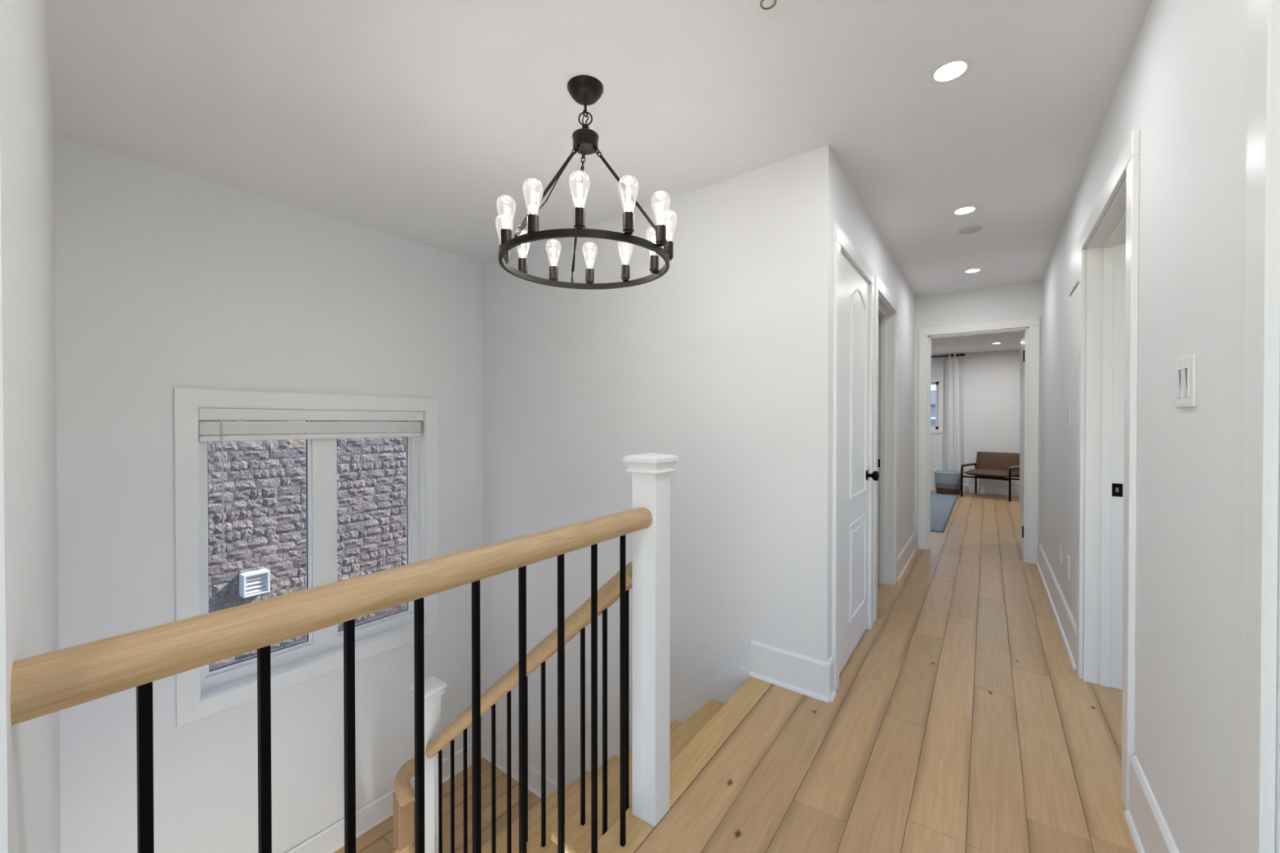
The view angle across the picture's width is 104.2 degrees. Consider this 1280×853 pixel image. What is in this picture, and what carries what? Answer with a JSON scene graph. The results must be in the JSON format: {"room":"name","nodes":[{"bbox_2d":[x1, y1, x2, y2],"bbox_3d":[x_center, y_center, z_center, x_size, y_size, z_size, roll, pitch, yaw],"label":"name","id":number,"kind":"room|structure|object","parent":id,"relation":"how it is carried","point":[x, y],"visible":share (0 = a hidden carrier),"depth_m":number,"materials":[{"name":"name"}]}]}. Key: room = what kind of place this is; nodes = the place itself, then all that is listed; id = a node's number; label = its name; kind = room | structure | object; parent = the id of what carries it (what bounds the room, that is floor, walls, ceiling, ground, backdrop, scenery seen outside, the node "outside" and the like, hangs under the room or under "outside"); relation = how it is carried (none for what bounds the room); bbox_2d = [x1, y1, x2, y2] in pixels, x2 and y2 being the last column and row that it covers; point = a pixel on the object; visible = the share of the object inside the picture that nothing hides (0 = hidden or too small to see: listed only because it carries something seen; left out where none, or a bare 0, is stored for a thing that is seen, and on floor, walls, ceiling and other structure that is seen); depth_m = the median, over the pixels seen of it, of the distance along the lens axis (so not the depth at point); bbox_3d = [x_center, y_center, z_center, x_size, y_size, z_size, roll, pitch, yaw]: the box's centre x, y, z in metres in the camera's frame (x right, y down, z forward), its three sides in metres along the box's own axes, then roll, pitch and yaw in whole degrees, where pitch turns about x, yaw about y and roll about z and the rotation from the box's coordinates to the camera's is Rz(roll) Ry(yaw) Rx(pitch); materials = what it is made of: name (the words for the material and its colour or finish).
{"room":"stair landing hallway","nodes":[
{"label":"stair landing hallway","id":0,"kind":"room"},
{"bbox_2d":[0,0,60,852],"bbox_3d":[-1.643,1.469,1.303,2.644,5.390,0.139,0,1,41],"label":"wall","id":1,"kind":"structure","parent":0,"point":[30,785],"depth_m":0.73,"materials":[{"name":"white paint"}]},
{"bbox_2d":[53,133,483,852],"bbox_3d":[-1.927,1.456,2.974,0.160,5.390,2.518,0,1,37],"label":"wall","id":2,"kind":"structure","parent":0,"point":[166,279],"depth_m":2.51,"materials":[{"name":"white paint"}]},
{"bbox_2d":[173,387,438,726],"bbox_3d":[-1.894,0.628,2.995,0.178,1.635,1.366,0,1,37],"label":"window","id":3,"kind":"structure","parent":2,"relation":"attached to","point":[202,691],"depth_m":2.88,"materials":[{"name":"white paint"}]},
{"bbox_2d":[198,408,423,566],"bbox_3d":[-1.863,0.342,2.969,0.061,0.878,1.180,0,1,37],"label":"window blind","id":4,"kind":"object","parent":2,"relation":"attached to","point":[217,431],"visible":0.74,"depth_m":2.83,"materials":[{"name":"white"}]},
{"bbox_2d":[285,735,484,852],"bbox_3d":[-1.614,2.444,3.234,0.026,0.150,1.430,0,1,37],"label":"baseboard","id":5,"kind":"structure","parent":2,"relation":"attached to","point":[331,839],"depth_m":3.11,"materials":[{"name":"white paint"}]},
{"bbox_2d":[44,0,1151,355],"bbox_3d":[1.959,-1.263,2.836,6.760,0.050,14.310,0,1,35],"label":"ceiling","id":6,"kind":"structure","parent":0,"point":[410,120],"depth_m":1.92,"materials":[{"name":"white paint"}]},
{"bbox_2d":[495,75,677,289],"bbox_3d":[-0.198,-0.905,1.809,0.689,0.650,0.628,0,1,35],"label":"chandelier","id":7,"kind":"object","parent":6,"relation":"hanging from","point":[585,91],"visible":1,"depth_m":1.75,"materials":[{"name":"black metal"}]},
{"bbox_2d":[501,228,511,245],"bbox_3d":[-0.451,-0.630,1.679,0.036,0.063,0.036,0,1,35],"label":"socket","id":8,"kind":"object","parent":7,"relation":"attached to","point":[506,233],"depth_m":1.66,"materials":[{"name":"black metal"}]},
{"bbox_2d":[518,257,527,273],"bbox_3d":[-0.465,-0.633,1.975,0.036,0.063,0.036,0,1,35],"label":"socket","id":9,"kind":"object","parent":7,"relation":"attached to","point":[522,262],"depth_m":1.96,"materials":[{"name":"black metal"}]},
{"bbox_2d":[527,213,538,233],"bbox_3d":[-0.336,-0.629,1.564,0.036,0.063,0.036,0,1,35],"label":"socket","id":10,"kind":"object","parent":7,"relation":"attached to","point":[532,219],"depth_m":1.55,"materials":[{"name":"black metal"}]},
{"bbox_2d":[549,266,558,280],"bbox_3d":[-0.360,-0.634,2.077,0.036,0.063,0.036,0,1,35],"label":"socket","id":11,"kind":"object","parent":7,"relation":"attached to","point":[553,274],"depth_m":2.06,"materials":[{"name":"black metal"}]},
{"bbox_2d":[573,207,585,229],"bbox_3d":[-0.184,-0.629,1.515,0.036,0.063,0.036,0,1,35],"label":"socket","id":12,"kind":"object","parent":7,"relation":"attached to","point":[579,212],"depth_m":1.50,"materials":[{"name":"black metal"}]},
{"bbox_2d":[585,267,594,284],"bbox_3d":[-0.212,-0.634,2.107,0.036,0.063,0.036,0,1,35],"label":"socket","id":13,"kind":"object","parent":7,"relation":"attached to","point":[589,273],"depth_m":2.09,"materials":[{"name":"black metal"}]},
{"bbox_2d":[621,264,629,281],"bbox_3d":[-0.060,-0.633,2.059,0.036,0.063,0.036,0,1,35],"label":"socket","id":14,"kind":"object","parent":7,"relation":"attached to","point":[624,268],"depth_m":2.05,"materials":[{"name":"black metal"}]},
{"bbox_2d":[622,211,634,235],"bbox_3d":[-0.036,-0.629,1.546,0.036,0.063,0.036,0,1,35],"label":"socket","id":15,"kind":"object","parent":7,"relation":"attached to","point":[628,216],"depth_m":1.53,"materials":[{"name":"black metal"}]},
{"bbox_2d":[649,254,658,273],"bbox_3d":[0.055,-0.632,1.944,0.036,0.063,0.036,0,1,35],"label":"socket","id":16,"kind":"object","parent":7,"relation":"attached to","point":[654,260],"depth_m":1.93,"materials":[{"name":"black metal"}]},
{"bbox_2d":[655,224,666,246],"bbox_3d":[0.069,-0.630,1.647,0.036,0.063,0.036,0,1,35],"label":"socket","id":17,"kind":"object","parent":7,"relation":"attached to","point":[660,229],"depth_m":1.63,"materials":[{"name":"black metal"}]},
{"bbox_2d":[663,240,673,260],"bbox_3d":[0.102,-0.631,1.793,0.036,0.063,0.036,0,1,35],"label":"socket","id":18,"kind":"object","parent":7,"relation":"attached to","point":[670,254],"depth_m":1.78,"materials":[{"name":"black metal"}]},
{"bbox_2d":[742,0,791,19],"bbox_3d":[0.362,-1.210,1.405,0.142,0.033,0.142,0,1,35],"label":"smoke detector","id":19,"kind":"object","parent":6,"relation":"attached to","point":[757,9],"visible":1,"depth_m":1.42,"materials":[{"name":"white plastic"}]},
{"bbox_2d":[928,56,973,84],"bbox_3d":[1.072,-1.227,1.721,0.134,0.004,0.134,0,1,35],"label":"recessed light","id":20,"kind":"object","parent":6,"relation":"in","point":[950,70],"visible":1,"depth_m":1.72,"materials":[{"name":"white plastic"}]},
{"bbox_2d":[951,204,978,215],"bbox_3d":[1.860,-1.236,2.851,0.134,0.004,0.134,0,1,35],"label":"recessed light","id":21,"kind":"object","parent":6,"relation":"in","point":[965,210],"visible":1,"depth_m":2.84,"materials":[{"name":"white plastic"}]},
{"bbox_2d":[958,225,983,234],"bbox_3d":[2.085,-1.238,3.138,0.136,0.006,0.136,0,1,35],"label":"ceiling speaker","id":22,"kind":"object","parent":6,"relation":"attached to","point":[971,229],"visible":1,"depth_m":3.13,"materials":[{"name":"white plastic"}]},
{"bbox_2d":[962,267,982,273],"bbox_3d":[2.661,-1.246,3.984,0.134,0.004,0.134,0,1,35],"label":"recessed light","id":23,"kind":"object","parent":6,"relation":"in","point":[975,269],"visible":1,"depth_m":3.98,"materials":[{"name":"white plastic"}]},
{"bbox_2d":[481,145,835,783],"bbox_3d":[-0.216,1.455,3.103,2.752,5.390,0.140,0,1,39],"label":"wall","id":24,"kind":"structure","parent":0,"point":[721,363],"depth_m":2.66,"materials":[{"name":"white paint"}]},
{"bbox_2d":[483,735,557,798],"bbox_3d":[-0.869,2.438,3.544,0.855,0.155,0.027,0,1,38],"label":"baseboard","id":25,"kind":"structure","parent":24,"relation":"attached to","point":[534,775],"depth_m":3.55,"materials":[{"name":"white paint"}]},
{"bbox_2d":[749,640,830,702],"bbox_3d":[0.683,1.124,2.299,0.374,0.165,0.026,0,1,38],"label":"baseboard","id":26,"kind":"structure","parent":24,"relation":"attached to","point":[807,676],"depth_m":2.29,"materials":[{"name":"white paint"}]},
{"bbox_2d":[826,657,836,702],"bbox_3d":[0.852,1.124,2.215,0.026,0.165,0.076,0,1,35],"label":"baseboard","id":27,"kind":"structure","parent":24,"relation":"attached to","point":[833,694],"depth_m":2.21,"materials":[{"name":"white paint"}]},
{"bbox_2d":[586,489,1137,852],"bbox_3d":[1.931,1.311,2.870,6.500,0.220,14.000,0,1,35],"label":"floor","id":28,"kind":"structure","parent":0,"point":[962,721],"depth_m":1.91,"materials":[{"name":"brown wood"}]},
{"bbox_2d":[10,506,652,852],"bbox_3d":[-0.337,0.734,1.029,0.068,0.967,1.217,0,1,35],"label":"guard railing","id":29,"kind":"object","parent":28,"relation":"on","point":[49,682],"visible":1,"depth_m":0.82,"materials":[{"name":"brown wood"}]},
{"bbox_2d":[333,665,751,852],"bbox_3d":[-0.855,2.610,2.134,2.633,2.852,2.240,0,1,38],"label":"staircase","id":30,"kind":"structure","parent":28,"relation":"on","point":[689,716],"depth_m":2.65,"materials":[{"name":"brown wood"}]},
{"bbox_2d":[393,756,414,852],"bbox_3d":[-0.545,2.620,1.939,1.422,2.081,0.157,0,1,35],"label":"railing","id":31,"kind":"object","parent":30,"relation":"on","point":[404,793],"visible":0.92,"depth_m":2.22,"materials":[{"name":"brown wood"}]},
{"bbox_2d":[408,675,446,852],"bbox_3d":[-1.029,1.788,2.421,0.125,1.096,0.125,0,1,38],"label":"newel post","id":32,"kind":"object","parent":30,"relation":"on","point":[434,686],"visible":0.61,"depth_m":2.39,"materials":[{"name":"white paint"}]},
{"bbox_2d":[425,562,631,852],"bbox_3d":[-0.519,1.388,2.006,1.317,1.903,0.068,0,1,38],"label":"stair railing","id":33,"kind":"object","parent":30,"relation":"on","point":[608,593],"visible":0.71,"depth_m":1.88,"materials":[{"name":"brown wood"}]},
{"bbox_2d":[622,453,678,826],"bbox_3d":[0.035,0.647,1.561,0.125,1.130,0.125,0,1,35],"label":"newel post","id":34,"kind":"object","parent":28,"relation":"on","point":[651,472],"visible":1,"depth_m":1.53,"materials":[{"name":"white paint"}]},
{"bbox_2d":[930,493,958,532],"bbox_3d":[3.470,1.157,7.525,2.124,0.012,3.384,0,1,35],"label":"rug","id":35,"kind":"object","parent":28,"relation":"on","point":[942,505],"visible":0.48,"depth_m":6.93,"materials":[{"name":"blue fabric"}]},
{"bbox_2d":[930,468,960,494],"bbox_3d":[5.316,0.946,8.590,0.426,0.418,0.426,0,0,-10],"label":"basket","id":36,"kind":"object","parent":28,"relation":"on","point":[947,482],"visible":0.94,"depth_m":8.44,"materials":[{"name":"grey wicker"}]},
{"bbox_2d":[938,471,959,473],"bbox_3d":[5.316,0.804,8.589,0.380,0.042,0.378,0,1,35],"label":"folded blanket","id":37,"kind":"object","parent":36,"relation":"on","point":[940,472],"depth_m":8.53,"materials":[{"name":"white fabric"}]},
{"bbox_2d":[960,451,1019,502],"bbox_3d":[5.763,0.797,8.145,0.648,0.723,0.717,0,1,-37],"label":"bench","id":38,"kind":"object","parent":28,"relation":"on","point":[988,465],"visible":0.93,"depth_m":8.18,"materials":[{"name":"brown leather"}]},
{"bbox_2d":[963,468,1019,477],"bbox_3d":[5.728,0.756,8.117,0.550,0.100,0.635,0,1,-37],"label":"seat cushion","id":39,"kind":"object","parent":38,"relation":"on","point":[997,473],"depth_m":8.01,"materials":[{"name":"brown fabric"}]},
{"bbox_2d":[975,451,1019,477],"bbox_3d":[5.961,0.626,8.293,0.087,0.400,0.641,17,-10,-36],"label":"cushion","id":40,"kind":"object","parent":38,"relation":"on","point":[985,460],"depth_m":8.28,"materials":[{"name":"brown fabric"}]},
{"bbox_2d":[835,157,915,556],"bbox_3d":[1.733,-0.025,3.602,0.125,2.440,3.109,0,1,35],"label":"wall","id":41,"kind":"structure","parent":0,"point":[851,216],"depth_m":4.02,"materials":[{"name":"white paint"}]},
{"bbox_2d":[831,222,879,691],"bbox_3d":[1.111,0.142,2.646,0.190,2.123,0.916,0,1,35],"label":"door","id":42,"kind":"structure","parent":41,"relation":"in","point":[853,474],"depth_m":2.57,"materials":[{"name":"white paint"}]},
{"bbox_2d":[873,274,898,622],"bbox_3d":[1.644,0.132,3.463,0.148,2.130,0.930,0,1,35],"label":"door","id":43,"kind":"structure","parent":41,"relation":"in","point":[886,321],"depth_m":3.75,"materials":[{"name":"white paint"}]},
{"bbox_2d":[897,531,916,582],"bbox_3d":[2.323,1.107,4.326,0.026,0.165,1.220,0,1,35],"label":"baseboard","id":44,"kind":"structure","parent":41,"relation":"attached to","point":[904,558],"depth_m":4.23,"materials":[{"name":"white paint"}]},
{"bbox_2d":[930,349,1020,487],"bbox_3d":[5.979,-0.066,8.668,6.500,2.440,0.160,0,1,35],"label":"wall","id":45,"kind":"structure","parent":0,"point":[990,381],"depth_m":8.59,"materials":[{"name":"white paint"}]},
{"bbox_2d":[930,377,943,433],"bbox_3d":[4.886,-0.382,9.339,1.375,1.000,0.165,0,1,35],"label":"window","id":46,"kind":"structure","parent":45,"relation":"in","point":[938,382],"depth_m":8.96,"materials":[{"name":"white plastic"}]},
{"bbox_2d":[931,353,964,357],"bbox_3d":[4.829,-1.256,9.299,2.080,0.037,0.104,0,1,35],"label":"curtain rod","id":47,"kind":"object","parent":45,"relation":"attached to","point":[962,354],"visible":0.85,"depth_m":8.83,"materials":[{"name":"black metal"}]},
{"bbox_2d":[945,353,960,492],"bbox_3d":[5.522,-0.072,8.778,0.246,2.450,0.083,0,1,35],"label":"curtain","id":48,"kind":"object","parent":47,"relation":"hanging from","point":[953,426],"visible":0.84,"depth_m":8.79,"materials":[{"name":"white fabric"}]},
{"bbox_2d":[930,482,1019,495],"bbox_3d":[5.680,1.083,8.772,5.700,0.140,0.026,0,1,35],"label":"baseboard","id":49,"kind":"structure","parent":45,"relation":"attached to","point":[997,490],"depth_m":8.55,"materials":[{"name":"white paint"}]},
{"bbox_2d":[914,281,1041,548],"bbox_3d":[3.135,-0.033,4.586,6.500,2.440,0.110,0,1,35],"label":"wall","id":50,"kind":"structure","parent":0,"point":[1024,300],"depth_m":4.56,"materials":[{"name":"white paint"}]},
{"bbox_2d":[917,316,1039,564],"bbox_3d":[3.320,0.117,4.909,0.922,2.135,0.886,0,1,35],"label":"door frame","id":51,"kind":"structure","parent":50,"relation":"in","point":[1030,341],"depth_m":4.49,"materials":[{"name":"white paint"}]},
{"bbox_2d":[1040,0,1248,852],"bbox_3d":[1.974,-0.012,2.049,0.130,2.440,5.380,0,1,35],"label":"wall","id":52,"kind":"structure","parent":0,"point":[1183,83],"depth_m":1.19,"materials":[{"name":"white paint"}]},
{"bbox_2d":[1036,543,1076,671],"bbox_3d":[2.795,1.105,3.373,0.026,0.185,2.245,0,1,35],"label":"baseboard","id":53,"kind":"structure","parent":52,"relation":"attached to","point":[1067,625],"depth_m":3.02,"materials":[{"name":"white paint"}]},
{"bbox_2d":[1058,544,1062,565],"bbox_3d":[2.613,0.798,3.098,0.012,0.118,0.075,0,1,35],"label":"wall outlet","id":54,"kind":"object","parent":52,"relation":"attached to","point":[1060,546],"visible":1,"depth_m":3.07,"materials":[{"name":"white plastic"}]},
{"bbox_2d":[1066,555,1070,579],"bbox_3d":[2.406,0.790,2.797,0.008,0.118,0.075,0,1,35],"label":"wall outlet","id":55,"kind":"object","parent":52,"relation":"attached to","point":[1068,557],"visible":1,"depth_m":2.79,"materials":[{"name":"white plastic"}]},
{"bbox_2d":[1066,408,1071,429],"bbox_3d":[2.419,-0.043,2.812,0.012,0.118,0.078,0,1,35],"label":"light switch","id":56,"kind":"object","parent":52,"relation":"attached to","point":[1068,416],"visible":1,"depth_m":2.79,"materials":[{"name":"white plastic"}]},
{"bbox_2d":[1067,238,1079,296],"bbox_3d":[2.323,-0.849,2.665,0.009,0.222,0.376,0,1,35],"label":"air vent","id":57,"kind":"object","parent":52,"relation":"in","point":[1074,256],"visible":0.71,"depth_m":2.65,"materials":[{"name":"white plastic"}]},
{"bbox_2d":[1075,128,1140,809],"bbox_3d":[1.895,0.144,1.949,0.154,2.130,1.078,0,1,35],"label":"door","id":58,"kind":"structure","parent":52,"relation":"in","point":[1109,239],"depth_m":2.29,"materials":[{"name":"white paint"}]},
{"bbox_2d":[1124,754,1179,852],"bbox_3d":[1.290,1.118,1.213,0.026,0.195,0.821,0,1,35],"label":"baseboard","id":59,"kind":"structure","parent":52,"relation":"attached to","point":[1149,831],"depth_m":1.41,"materials":[{"name":"white paint"}]},
{"bbox_2d":[1174,355,1196,408],"bbox_3d":[1.272,-0.103,1.165,0.012,0.116,0.128,0,1,35],"label":"light switch","id":60,"kind":"object","parent":52,"relation":"attached to","point":[1185,372],"visible":1,"depth_m":1.14,"materials":[{"name":"white plastic"}]},
{"bbox_2d":[1240,0,1279,852],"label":"door frame","id":61,"kind":"structure","parent":52,"relation":"in","point":[1260,773],"depth_m":0.81,"materials":[{"name":"white paint"}]},
{"label":"outside","id":62,"kind":"structure","parent":0,"visible":0},
{"bbox_3d":[8.576,4.224,12.342,80.000,0.100,90.000,0,1,35],"label":"ground","id":63,"kind":"structure","parent":62,"visible":0},
{"bbox_2d":[207,420,406,669],"bbox_3d":[-2.700,1.110,4.909,0.228,6.250,8.047,0,1,35],"label":"wall","id":64,"kind":"structure","parent":63,"relation":"on","point":[264,481],"depth_m":4.28,"materials":[{"name":"grey stone"}]},
{"bbox_2d":[239,568,270,598],"bbox_3d":[-3.120,1.267,4.034,0.100,0.176,0.176,0,1,35],"label":"air vent","id":65,"kind":"object","parent":64,"relation":"in","point":[257,582],"visible":1,"depth_m":4.01,"materials":[{"name":"white plastic"}]},
{"bbox_2d":[930,390,935,426],"bbox_3d":[13.547,1.147,24.698,12.600,5.850,6.800,0,1,35],"label":"house","id":66,"kind":"structure","parent":63,"relation":"on","point":[933,392],"depth_m":21.59,"materials":[{"name":"blue"}]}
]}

